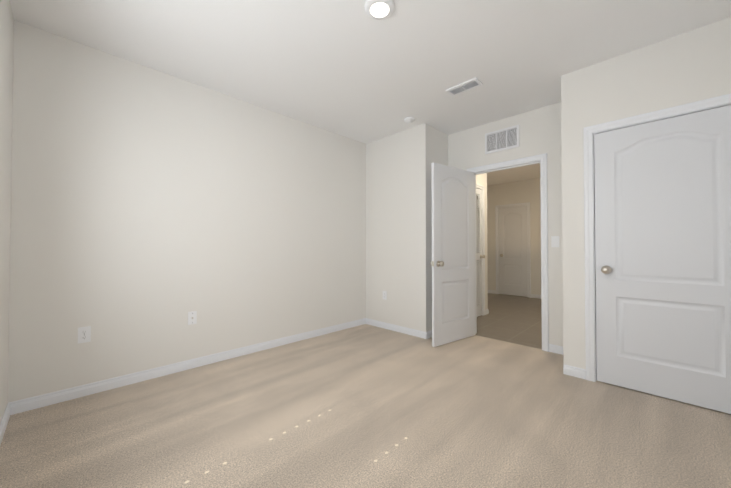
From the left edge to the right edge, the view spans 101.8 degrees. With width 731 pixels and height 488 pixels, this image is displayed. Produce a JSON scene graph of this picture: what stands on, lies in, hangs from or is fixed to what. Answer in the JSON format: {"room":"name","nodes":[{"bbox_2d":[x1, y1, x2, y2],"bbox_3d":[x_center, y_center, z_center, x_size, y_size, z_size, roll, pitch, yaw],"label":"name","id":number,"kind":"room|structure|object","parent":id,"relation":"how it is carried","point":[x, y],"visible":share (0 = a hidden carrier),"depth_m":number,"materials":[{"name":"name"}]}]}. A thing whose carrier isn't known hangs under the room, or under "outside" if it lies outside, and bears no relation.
{"room":"empty bedroom","nodes":[
{"label":"empty bedroom","id":0,"kind":"room"},
{"bbox_2d":[0,0,13,422],"bbox_3d":[-1.055,-0.203,0.601,3.707,2.600,0.120,-1,-1,45],"label":"wall","id":1,"kind":"structure","parent":0,"point":[6,55],"depth_m":1.77,"materials":[{"name":"beige paint"}]},
{"bbox_2d":[0,401,15,444],"bbox_3d":[-1.049,1.057,0.674,3.587,0.083,0.016,-1,-1,45],"label":"baseboard","id":2,"kind":"structure","parent":1,"relation":"attached to","point":[10,409],"depth_m":1.83,"materials":[{"name":"white paint"}]},
{"bbox_2d":[8,20,365,402],"bbox_3d":[-0.624,-0.161,3.748,0.120,2.600,5.193,-1,-1,45],"label":"wall","id":3,"kind":"structure","parent":0,"point":[151,208],"depth_m":2.51,"materials":[{"name":"beige paint"}]},
{"bbox_2d":[78,326,90,343],"bbox_3d":[-2.072,0.669,2.189,0.008,0.115,0.070,-1,-1,45],"label":"outlet","id":4,"kind":"object","parent":3,"relation":"attached to","point":[84,334],"visible":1,"depth_m":2.19,"materials":[{"name":"white plastic"}]},
{"bbox_2d":[16,318,363,413],"bbox_3d":[-1.146,1.089,3.111,0.016,0.083,3.277,-1,-1,45],"label":"baseboard","id":5,"kind":"structure","parent":3,"relation":"attached to","point":[30,403],"depth_m":2.51,"materials":[{"name":"white paint"}]},
{"bbox_2d":[188,311,196,324],"bbox_3d":[-1.567,0.670,2.692,0.016,0.115,0.070,-1,-1,45],"label":"outlet","id":6,"kind":"object","parent":3,"relation":"attached to","point":[192,317],"visible":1,"depth_m":2.69,"materials":[{"name":"white plastic"}]},
{"bbox_2d":[0,324,730,487],"bbox_3d":[0.268,1.146,1.998,3.827,0.060,3.993,-1,-1,45],"label":"floor carpet","id":7,"kind":"object","parent":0,"point":[365,406],"visible":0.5,"depth_m":1.80,"materials":[{"name":"beige carpet"}]},
{"bbox_2d":[10,0,730,185],"bbox_3d":[1.431,-1.506,4.100,5.090,0.100,8.563,-1,-1,45],"label":"ceiling","id":8,"kind":"structure","parent":0,"point":[352,69],"depth_m":2.23,"materials":[{"name":"white paint"}]},
{"bbox_2d":[365,0,394,19],"bbox_3d":[0.088,-1.471,1.859,0.188,0.030,0.188,-1,-1,45],"label":"ceiling light","id":9,"kind":"object","parent":8,"relation":"attached to","point":[379,9],"visible":1,"depth_m":1.84,"materials":[{"name":"white glass"}]},
{"bbox_2d":[404,117,414,122],"bbox_3d":[0.514,-1.445,3.481,0.128,0.039,0.128,-1,-1,45],"label":"smoke detector","id":10,"kind":"object","parent":8,"relation":"attached to","point":[409,119],"visible":1,"depth_m":3.45,"materials":[{"name":"white plastic"}]},
{"bbox_2d":[446,77,482,95],"bbox_3d":[0.921,-1.466,2.782,0.300,0.015,0.140,-1,-1,45],"label":"ceiling vent","id":11,"kind":"object","parent":8,"relation":"in","point":[473,83],"visible":0.98,"depth_m":2.77,"materials":[{"name":"white metal"}]},
{"bbox_2d":[366,123,447,331],"bbox_3d":[0.598,-0.155,4.171,1.017,2.600,0.661,-1,-1,45],"label":"wall","id":12,"kind":"structure","parent":0,"point":[398,222],"depth_m":3.85,"materials":[{"name":"beige paint"}]},
{"bbox_2d":[383,291,386,299],"bbox_3d":[0.259,0.693,4.026,0.070,0.115,0.008,-1,-1,45],"label":"outlet","id":13,"kind":"object","parent":12,"relation":"attached to","point":[385,295],"visible":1,"depth_m":4.01,"materials":[{"name":"white plastic"}]},
{"bbox_2d":[364,318,427,338],"bbox_3d":[0.372,1.100,3.906,1.013,0.083,0.016,-1,-1,45],"label":"baseboard","id":14,"kind":"structure","parent":12,"relation":"attached to","point":[417,333],"depth_m":3.85,"materials":[{"name":"white paint"}]},
{"bbox_2d":[476,173,487,309],"bbox_3d":[1.553,-0.150,4.552,0.120,2.600,1.225,-1,-1,45],"label":"wall","id":15,"kind":"structure","parent":0,"point":[481,179],"depth_m":4.90,"materials":[{"name":"beige paint"}]},
{"bbox_2d":[476,188,484,316],"bbox_3d":[1.655,0.131,4.549,0.104,2.018,0.674,-1,-1,45],"label":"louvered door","id":16,"kind":"structure","parent":15,"relation":"in","point":[479,247],"depth_m":4.75,"materials":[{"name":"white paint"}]},
{"bbox_2d":[476,184,484,315],"bbox_3d":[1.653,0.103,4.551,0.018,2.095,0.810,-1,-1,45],"label":"door frame","id":17,"kind":"structure","parent":15,"relation":"attached to","point":[483,217],"depth_m":4.81,"materials":[{"name":"white paint"}]},
{"bbox_2d":[448,102,562,345],"bbox_3d":[1.688,-0.164,3.470,1.517,2.600,0.120,-1,-1,45],"label":"wall","id":18,"kind":"structure","parent":0,"point":[539,130],"depth_m":3.16,"materials":[{"name":"beige paint"}]},
{"bbox_2d":[430,163,475,346],"bbox_3d":[1.051,0.117,3.490,0.772,2.018,0.171,1,-1,-36],"label":"bedroom door","id":19,"kind":"structure","parent":18,"relation":"in","point":[452,262],"depth_m":3.44,"materials":[{"name":"white paint"}]},
{"bbox_2d":[485,125,518,153],"bbox_3d":[1.594,-1.217,3.482,0.385,0.250,0.015,-1,-1,45],"label":"air vent","id":20,"kind":"object","parent":18,"relation":"in","point":[502,139],"visible":1,"depth_m":3.47,"materials":[{"name":"white metal"}]},
{"bbox_2d":[467,153,548,351],"bbox_3d":[1.654,0.089,3.500,0.896,2.095,0.155,-1,-1,45],"label":"door frame","id":21,"kind":"structure","parent":18,"relation":"attached to","point":[544,255],"depth_m":3.16,"materials":[{"name":"white paint"}]},
{"bbox_2d":[551,236,558,246],"bbox_3d":[1.974,-0.023,3.091,0.070,0.115,0.011,-1,-1,45],"label":"light switch","id":22,"kind":"object","parent":18,"relation":"attached to","point":[554,241],"visible":1,"depth_m":3.09,"materials":[{"name":"white plastic"}]},
{"bbox_2d":[476,293,541,348],"bbox_3d":[2.839,1.192,5.480,5.090,0.060,4.570,-1,-1,45],"label":"floor","id":23,"kind":"structure","parent":0,"point":[513,319],"depth_m":4.46,"materials":[{"name":"beige carpet"}]},
{"bbox_2d":[487,178,540,294],"bbox_3d":[3.371,-0.119,6.865,3.917,2.600,0.120,-1,-1,45],"label":"wall","id":24,"kind":"structure","parent":0,"point":[524,191],"depth_m":6.68,"materials":[{"name":"beige paint"}]},
{"bbox_2d":[495,202,530,297],"bbox_3d":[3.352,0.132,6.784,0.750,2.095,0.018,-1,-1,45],"label":"door frame","id":25,"kind":"structure","parent":24,"relation":"attached to","point":[528,242],"depth_m":6.58,"materials":[{"name":"white paint"}]},
{"bbox_2d":[499,206,527,296],"bbox_3d":[3.376,0.161,6.801,0.626,2.018,0.171,-1,-1,45],"label":"hall door","id":26,"kind":"structure","parent":24,"relation":"in","point":[513,278],"depth_m":6.78,"materials":[{"name":"white paint"}]},
{"bbox_2d":[531,294,540,298],"bbox_3d":[4.154,1.128,5.973,1.511,0.083,0.016,-1,-1,45],"label":"baseboard","id":27,"kind":"structure","parent":24,"relation":"attached to","point":[532,295],"depth_m":6.44,"materials":[{"name":"white paint"}]},
{"bbox_2d":[561,17,730,368],"bbox_3d":[2.217,-0.182,2.180,1.293,2.600,0.120,-1,-1,45],"label":"wall","id":28,"kind":"structure","parent":0,"point":[688,67],"depth_m":2.36,"materials":[{"name":"beige paint"}]},
{"bbox_2d":[583,93,730,381],"bbox_3d":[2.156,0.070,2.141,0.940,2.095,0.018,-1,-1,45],"label":"trim","id":29,"kind":"structure","parent":28,"relation":"attached to","point":[589,131],"depth_m":2.44,"materials":[{"name":"white paint"}]},
{"bbox_2d":[594,105,730,413],"bbox_3d":[2.182,0.101,2.160,0.813,2.015,0.171,-1,-1,45],"label":"closet door","id":30,"kind":"structure","parent":28,"relation":"in","point":[663,247],"depth_m":2.15,"materials":[{"name":"white paint"}]}
]}

